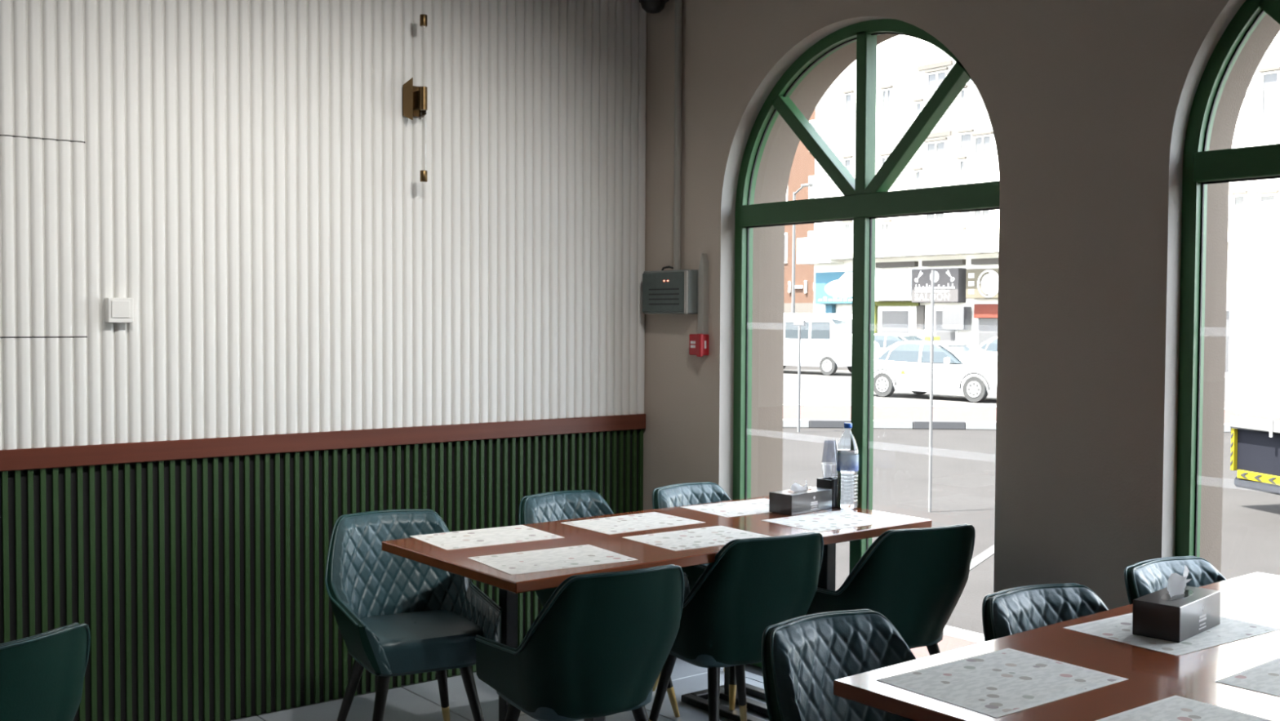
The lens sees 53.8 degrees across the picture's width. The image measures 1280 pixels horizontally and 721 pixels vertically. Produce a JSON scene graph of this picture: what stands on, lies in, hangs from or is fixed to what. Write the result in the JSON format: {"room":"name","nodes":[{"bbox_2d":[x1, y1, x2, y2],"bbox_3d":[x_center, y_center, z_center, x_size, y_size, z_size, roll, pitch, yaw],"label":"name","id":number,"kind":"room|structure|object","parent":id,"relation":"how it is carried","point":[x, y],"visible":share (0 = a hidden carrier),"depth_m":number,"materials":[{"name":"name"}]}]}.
{"room":"restaurant dining room","nodes":[
{"label":"restaurant dining room","id":0,"kind":"room"},
{"bbox_2d":[0,0,646,720],"bbox_3d":[-2.443,-0.001,3.967,7.000,3.800,0.150,-1,3,-39],"label":"wall","id":1,"kind":"structure","parent":0,"point":[286,261],"depth_m":4.78,"materials":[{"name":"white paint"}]},
{"bbox_2d":[0,134,87,337],"bbox_3d":[-2.203,-0.404,4.059,0.801,0.666,0.020,-1,3,-39],"label":"access panel","id":2,"kind":"object","parent":1,"relation":"attached to","point":[42,223],"visible":1,"depth_m":4.21,"materials":[{"name":"grey"}]},
{"bbox_2d":[104,297,133,322],"bbox_3d":[-1.796,-0.173,4.354,0.086,0.086,0.040,-1,3,-39],"label":"light switch","id":3,"kind":"object","parent":1,"relation":"attached to","point":[116,309],"visible":1,"depth_m":4.34,"materials":[{"name":"white plastic"}]},
{"bbox_2d":[0,413,645,471],"bbox_3d":[-2.560,0.340,3.798,6.595,0.070,0.030,-1,3,-39],"label":"trim","id":4,"kind":"structure","parent":1,"relation":"attached to","point":[11,460],"depth_m":4.78,"materials":[{"name":"brown wood"}]},
{"bbox_2d":[402,13,427,182],"bbox_3d":[-0.877,-1.035,5.013,0.090,0.654,0.102,-1,3,-39],"label":"wall sconce","id":5,"kind":"object","parent":1,"relation":"attached to","point":[415,99],"visible":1,"depth_m":5.00,"materials":[{"name":"gold metal"}]},
{"bbox_2d":[222,657,768,720],"bbox_3d":[-0.396,1.724,1.444,7.000,0.550,6.750,-1,3,-39],"label":"floor","id":6,"kind":"structure","parent":0,"point":[420,701],"depth_m":4.86,"materials":[{"name":"grey tile"}]},
{"bbox_2d":[0,622,90,720],"bbox_3d":[-1.587,0.991,2.844,0.648,0.811,0.504,1,2,27],"label":"dining chair","id":7,"kind":"object","parent":6,"relation":"on","point":[42,675],"visible":1,"depth_m":2.76,"materials":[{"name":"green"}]},
{"bbox_2d":[324,508,502,720],"bbox_3d":[-0.760,0.948,4.214,0.504,0.811,0.648,-1,2,-28],"label":"dining chair","id":8,"kind":"object","parent":6,"relation":"on","point":[395,615],"visible":0.91,"depth_m":4.27,"materials":[{"name":"teal leather"}]},
{"bbox_2d":[475,564,684,720],"bbox_3d":[-0.183,0.968,3.723,0.504,0.811,0.648,-1,2,-31],"label":"dining chair","id":9,"kind":"object","parent":6,"relation":"on","point":[600,644],"visible":1,"depth_m":3.50,"materials":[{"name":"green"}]},
{"bbox_2d":[518,489,689,717],"bbox_3d":[-0.142,0.932,4.744,0.504,0.811,0.648,-1,3,-39],"label":"dining chair","id":10,"kind":"object","parent":6,"relation":"on","point":[550,506],"visible":0.1,"depth_m":4.91,"materials":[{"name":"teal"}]},
{"bbox_2d":[382,495,931,720],"bbox_3d":[0.111,0.968,4.398,1.812,0.760,0.807,-1,3,-39],"label":"dining table","id":11,"kind":"object","parent":6,"relation":"on","point":[457,562],"visible":0.46,"depth_m":4.24,"materials":[{"name":"brown wood"}]},
{"bbox_2d":[408,524,564,550],"bbox_3d":[-0.512,0.590,4.224,0.428,0.001,0.298,-1,2,-34],"label":"placemat","id":12,"kind":"object","parent":11,"relation":"on","point":[517,533],"visible":1,"depth_m":4.21,"materials":[{"name":"white paper"}]},
{"bbox_2d":[468,544,638,574],"bbox_3d":[-0.266,0.604,3.848,0.428,0.001,0.298,-1,2,-33],"label":"placemat","id":13,"kind":"object","parent":11,"relation":"on","point":[555,558],"visible":1,"depth_m":3.83,"materials":[{"name":"white paper"}]},
{"bbox_2d":[560,511,705,534],"bbox_3d":[-0.024,0.582,4.529,0.428,0.001,0.298,-1,3,-38],"label":"placemat","id":14,"kind":"object","parent":11,"relation":"on","point":[651,520],"visible":1,"depth_m":4.52,"materials":[{"name":"white paper"}]},
{"bbox_2d":[622,525,769,551],"bbox_3d":[0.200,0.593,4.229,0.428,0.001,0.298,-1,2,-36],"label":"placemat","id":15,"kind":"object","parent":11,"relation":"on","point":[702,537],"visible":0.79,"depth_m":4.22,"materials":[{"name":"white paper"}]},
{"bbox_2d":[681,497,772,517],"bbox_3d":[0.415,0.571,4.905,0.428,0.001,0.298,-1,2,-35],"label":"placemat","id":16,"kind":"object","parent":11,"relation":"on","point":[748,507],"visible":0.79,"depth_m":4.88,"materials":[{"name":"white paper"}]},
{"bbox_2d":[768,480,831,515],"bbox_3d":[0.617,0.516,4.840,0.250,0.116,0.110,-2,3,-45],"label":"tissue box","id":17,"kind":"object","parent":11,"relation":"on","point":[797,500],"visible":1,"depth_m":4.78,"materials":[{"name":"silver metal"}]},
{"bbox_2d":[816,475,837,506],"bbox_3d":[0.753,0.512,4.971,0.074,0.118,0.089,-1,3,-39],"label":"caddy","id":18,"kind":"object","parent":11,"relation":"on","point":[829,482],"visible":0.55,"depth_m":4.93,"materials":[{"name":"black plastic"}]},
{"bbox_2d":[761,510,902,531],"bbox_3d":[0.701,0.583,4.602,0.428,0.001,0.298,-1,2,-37],"label":"placemat","id":19,"kind":"object","parent":11,"relation":"on","point":[839,519],"visible":1,"depth_m":4.59,"materials":[{"name":"white paper"}]},
{"bbox_2d":[836,422,858,509],"bbox_3d":[0.804,0.408,4.890,0.085,0.332,0.085,-1,3,-39],"label":"water bottle","id":20,"kind":"object","parent":11,"relation":"on","point":[847,460],"visible":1,"depth_m":4.86,"materials":[{"name":"plastic"}]},
{"bbox_2d":[652,481,736,710],"bbox_3d":[0.373,0.925,5.010,0.504,0.811,0.648,-2,3,-42],"label":"dining chair","id":21,"kind":"object","parent":6,"relation":"on","point":[687,493],"visible":0.11,"depth_m":5.13,"materials":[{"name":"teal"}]},
{"bbox_2d":[648,531,823,720],"bbox_3d":[0.295,0.951,4.278,0.504,0.811,0.648,-1,2,-30],"label":"dining chair","id":22,"kind":"object","parent":6,"relation":"on","point":[751,585],"visible":0.72,"depth_m":4.04,"materials":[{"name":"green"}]},
{"bbox_2d":[761,608,916,720],"bbox_3d":[0.582,1.007,2.695,0.504,0.811,0.648,-1,2,-35],"label":"dining chair","id":23,"kind":"object","parent":6,"relation":"on","point":[802,657],"visible":0.67,"depth_m":2.87,"materials":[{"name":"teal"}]},
{"bbox_2d":[805,524,975,655],"bbox_3d":[0.848,0.947,4.471,0.504,0.811,0.648,-1,2,-25],"label":"dining chair","id":24,"kind":"object","parent":6,"relation":"on","point":[916,578],"visible":0.71,"depth_m":4.22,"materials":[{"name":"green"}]},
{"bbox_2d":[982,582,1108,641],"bbox_3d":[1.148,1.000,3.001,0.504,0.811,0.648,-1,2,-29],"label":"dining chair","id":25,"kind":"object","parent":6,"relation":"on","point":[1012,611],"visible":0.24,"depth_m":3.22,"materials":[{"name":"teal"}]},
{"bbox_2d":[833,572,1279,720],"bbox_3d":[1.352,1.028,2.841,1.812,0.760,0.808,-1,3,-39],"label":"dining table","id":26,"kind":"object","parent":6,"relation":"on","point":[1153,675],"visible":0.52,"depth_m":2.68,"materials":[{"name":"brown wood"}]},
{"bbox_2d":[876,648,1128,717],"bbox_3d":[0.743,0.653,2.585,0.428,0.001,0.298,-1,2,-37],"label":"placemat","id":27,"kind":"object","parent":26,"relation":"on","point":[1006,681],"visible":1,"depth_m":2.57,"materials":[{"name":"white paper"}]},
{"bbox_2d":[1063,613,1279,655],"bbox_3d":[1.272,0.641,3.019,0.428,0.001,0.298,-1,2,-35],"label":"placemat","id":28,"kind":"object","parent":26,"relation":"on","point":[1118,628],"visible":0.67,"depth_m":2.97,"materials":[{"name":"white paper"}]},
{"bbox_2d":[1132,564,1220,642],"bbox_3d":[1.280,0.564,3.007,0.110,0.153,0.250,2,3,44],"label":"tissue box","id":29,"kind":"object","parent":28,"relation":"on","point":[1177,612],"visible":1,"depth_m":2.95,"materials":[{"name":"silver metal"}]},
{"bbox_2d":[1095,694,1273,720],"bbox_3d":[0.970,0.667,2.236,0.428,0.001,0.298,-1,2,-37],"label":"placemat","id":30,"kind":"object","parent":26,"relation":"on","point":[1175,708],"visible":1,"depth_m":2.37,"materials":[{"name":"white paper"}]},
{"bbox_2d":[1215,657,1279,696],"bbox_3d":[1.435,0.656,2.599,0.428,0.001,0.298,-1,3,-40],"label":"placemat","id":31,"kind":"object","parent":26,"relation":"on","point":[1264,677],"visible":1,"depth_m":2.60,"materials":[{"name":"white paper"}]},
{"bbox_2d":[1124,555,1226,604],"bbox_3d":[1.655,0.989,3.393,0.504,0.811,0.648,-1,2,-33],"label":"dining chair","id":32,"kind":"object","parent":6,"relation":"on","point":[1153,575],"visible":0.09,"depth_m":3.61,"materials":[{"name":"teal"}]},
{"bbox_2d":[643,0,1279,609],"bbox_3d":[2.232,-0.232,3.387,0.400,3.250,6.632,-1,3,-39],"label":"wall","id":33,"kind":"structure","parent":0,"point":[1088,104],"depth_m":4.19,"materials":[{"name":"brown paint"}]},
{"bbox_2d":[639,0,668,13],"bbox_3d":[0.063,-1.607,5.639,0.139,0.112,0.128,-1,3,-39],"label":"dome","id":34,"kind":"object","parent":33,"relation":"attached to","point":[652,6],"visible":1,"depth_m":5.60,"materials":[{"name":"black plastic"}]},
{"bbox_2d":[642,266,697,314],"bbox_3d":[0.134,-0.319,5.633,0.082,0.221,0.317,-1,3,-39],"label":"panel","id":35,"kind":"object","parent":33,"relation":"attached to","point":[664,291],"visible":1,"depth_m":5.58,"materials":[{"name":"grey metal"}]},
{"bbox_2d":[673,0,682,270],"bbox_3d":[0.169,-1.173,5.595,0.033,1.545,0.033,-1,3,-39],"label":"conduit","id":36,"kind":"object","parent":33,"relation":"attached to","point":[678,3],"visible":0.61,"depth_m":5.59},
{"bbox_2d":[688,333,709,356],"bbox_3d":[0.256,-0.067,5.506,0.058,0.100,0.090,-1,3,-39],"label":"fire alarm","id":37,"kind":"object","parent":33,"relation":"attached to","point":[698,343],"visible":1,"depth_m":5.48,"materials":[{"name":"red plastic"}]},
{"bbox_2d":[697,253,708,333],"bbox_3d":[0.275,-0.291,5.498,0.030,0.350,0.035,-1,3,-39],"label":"cable trunking","id":38,"kind":"object","parent":33,"relation":"attached to","point":[703,271],"visible":1,"depth_m":5.49,"materials":[{"name":"grey plastic"}]},
{"bbox_2d":[733,18,999,667],"bbox_3d":[0.875,0.007,4.961,0.071,2.648,1.426,-1,3,-39],"label":"window","id":39,"kind":"structure","parent":33,"relation":"in","point":[867,197],"depth_m":4.95,"materials":[{"name":"green paint"}]},
{"bbox_2d":[1174,0,1279,557],"bbox_3d":[2.136,0.054,3.378,0.071,2.678,1.426,-1,3,-39],"label":"window","id":40,"kind":"structure","parent":33,"relation":"in","point":[1202,166],"depth_m":3.88,"materials":[{"name":"green paint"}]},
{"label":"outside","id":41,"kind":"structure","parent":0,"visible":0},
{"bbox_2d":[782,369,1234,408],"bbox_3d":[9.285,0.765,38.135,58.000,0.004,21.740,0,2,4],"label":"road","id":42,"kind":"structure","parent":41,"point":[816,388],"depth_m":33.57,"materials":[{"name":"grey asphalt"}]},
{"bbox_2d":[783,313,879,375],"bbox_3d":[5.902,-0.637,46.283,5.650,2.192,1.920,2,3,43],"label":"minibus","id":43,"kind":"object","parent":42,"relation":"on","point":[825,338],"visible":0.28,"depth_m":44.68,"materials":[{"name":"white paint"}]},
{"bbox_2d":[874,333,924,352],"bbox_3d":[9.953,-0.295,47.645,2.112,1.455,4.550,-1,3,-42],"label":"car","id":44,"kind":"object","parent":42,"relation":"on","point":[884,340],"visible":0.06,"depth_m":47.35,"materials":[{"name":"white paint"}]},
{"bbox_2d":[873,336,996,402],"bbox_3d":[7.814,0.179,32.117,2.112,1.570,4.550,-2,3,-44],"label":"car","id":45,"kind":"object","parent":42,"relation":"on","point":[958,367],"visible":0.69,"depth_m":31.64,"materials":[{"name":"white paint"}]},
{"bbox_2d":[943,357,950,364],"bbox_3d":[7.535,0.002,30.982,0.152,0.160,0.160,-2,3,-44],"label":"mirror","id":46,"kind":"object","parent":45,"relation":"attached to","point":[946,360],"depth_m":30.93,"materials":[{"name":"white paint"}]},
{"bbox_2d":[977,336,997,359],"bbox_3d":[12.985,-0.074,41.754,2.112,1.455,4.550,-1,3,-42],"label":"car","id":47,"kind":"object","parent":42,"relation":"on","point":[990,346],"visible":0.06,"depth_m":42.06,"materials":[{"name":"white paint"}]},
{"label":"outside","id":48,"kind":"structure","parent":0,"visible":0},
{"bbox_2d":[782,364,1279,634],"bbox_3d":[14.300,0.851,36.436,59.600,0.001,110.000,-1,3,-39],"label":"ground","id":49,"kind":"structure","parent":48,"point":[964,460],"depth_m":14.94,"materials":[{"name":"concrete"}]},
{"bbox_2d":[793,320,805,431],"bbox_3d":[2.837,0.279,22.507,0.060,2.000,0.260,-1,3,-39],"label":"post","id":50,"kind":"object","parent":49,"relation":"on","point":[796,322],"visible":1,"depth_m":22.49,"materials":[{"name":"grey metal"}]},
{"bbox_2d":[783,108,815,313],"bbox_3d":[7.355,-7.644,70.228,9.080,14.550,17.000,-1,3,-39],"label":"building","id":51,"kind":"structure","parent":49,"relation":"on","point":[802,169],"depth_m":62.37,"materials":[{"name":"orange"}]},
{"bbox_2d":[791,183,812,313],"bbox_3d":[6.910,-3.691,54.542,0.344,7.740,1.446,-1,2,-26],"label":"lamp post","id":52,"kind":"object","parent":49,"relation":"on","point":[803,184],"visible":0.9,"depth_m":55.08,"materials":[{"name":"grey metal"}]},
{"bbox_2d":[928,270,934,511],"bbox_3d":[3.067,0.327,13.290,0.032,2.550,0.034,-1,3,-39],"label":"post","id":53,"kind":"object","parent":49,"relation":"on","point":[932,292],"visible":1,"depth_m":13.28,"materials":[{"name":"grey metal"}]},
{"bbox_2d":[942,625,984,643],"bbox_3d":[2.229,1.755,7.663,0.150,0.080,25.992,-1,3,-39],"label":"kerb","id":54,"kind":"object","parent":49,"relation":"on","point":[962,633],"visible":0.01,"depth_m":7.88,"materials":[{"name":"white paint"}]},
{"bbox_2d":[969,544,994,570],"bbox_3d":[3.136,1.673,11.188,0.100,0.006,2.300,1,2,29],"label":"bay line","id":55,"kind":"object","parent":49,"relation":"on","point":[988,552],"visible":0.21,"depth_m":10.80,"materials":[{"name":"grey paint"}]},
{"bbox_2d":[782,404,1279,432],"bbox_3d":[8.919,1.144,25.136,33.000,0.150,4.261,0,2,4],"label":"median","id":56,"kind":"object","parent":49,"relation":"on","point":[811,415],"visible":0.24,"depth_m":24.67,"materials":[{"name":"grey paint"}]},
{"bbox_2d":[796,31,1279,377],"bbox_3d":[26.936,-7.351,43.211,11.100,16.050,49.350,-1,3,-39],"label":"apartment building","id":57,"kind":"structure","parent":49,"relation":"on","point":[961,148],"depth_m":54.01,"materials":[{"name":"grey"}]},
{"bbox_2d":[815,271,852,313],"bbox_3d":[9.258,-2.452,57.954,0.552,3.210,2.875,-1,3,-39],"label":"shop sign","id":58,"kind":"object","parent":57,"relation":"attached to","point":[831,287],"visible":0.76,"depth_m":58.02,"materials":[{"name":"blue"}]},
{"bbox_2d":[875,268,918,300],"bbox_3d":[11.175,-3.318,55.531,0.540,1.370,2.300,-1,3,-39],"label":"shop sign","id":59,"kind":"object","parent":57,"relation":"attached to","point":[890,284],"visible":0.66,"depth_m":55.20,"materials":[{"name":"white"}]},
{"bbox_2d":[911,267,966,302],"bbox_3d":[12.681,-3.175,53.634,0.552,1.430,2.450,-1,3,-39],"label":"shop sign","id":60,"kind":"object","parent":57,"relation":"attached to","point":[949,283],"visible":0.84,"depth_m":53.22,"materials":[{"name":"grey"}]},
{"bbox_2d":[942,306,971,329],"bbox_3d":[13.262,-1.768,52.841,0.540,0.980,1.100,-1,3,-39],"label":"shop sign","id":61,"kind":"object","parent":57,"relation":"attached to","point":[953,317],"visible":1,"depth_m":52.53,"materials":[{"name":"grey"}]},
{"bbox_2d":[965,267,998,298],"bbox_3d":[14.395,-3.134,51.439,0.605,1.220,2.380,-1,3,-39],"label":"shop sign","id":62,"kind":"object","parent":57,"relation":"attached to","point":[980,283],"visible":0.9,"depth_m":51.55,"materials":[{"name":"grey"}]},
{"bbox_2d":[973,303,998,318],"bbox_3d":[14.557,-2.023,51.720,0.540,0.580,1.750,-1,3,-39],"label":"shop sign","id":63,"kind":"object","parent":57,"relation":"attached to","point":[980,310],"visible":0.52,"depth_m":51.77,"materials":[{"name":"red"}]},
{"bbox_2d":[1230,199,1279,494],"bbox_3d":[8.581,0.092,10.081,2.435,3.300,8.200,0,2,-14],"label":"truck","id":64,"kind":"object","parent":49,"relation":"on","point":[1255,442],"visible":1,"depth_m":13.41,"materials":[{"name":"white paint"}]},
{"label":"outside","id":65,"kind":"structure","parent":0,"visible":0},
{"bbox_2d":[910,634,977,658],"bbox_3d":[1.251,1.787,6.885,2.350,0.060,28.000,-1,3,-39],"label":"pavement","id":66,"kind":"structure","parent":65,"point":[948,642],"depth_m":7.68,"materials":[{"name":"beige concrete"}]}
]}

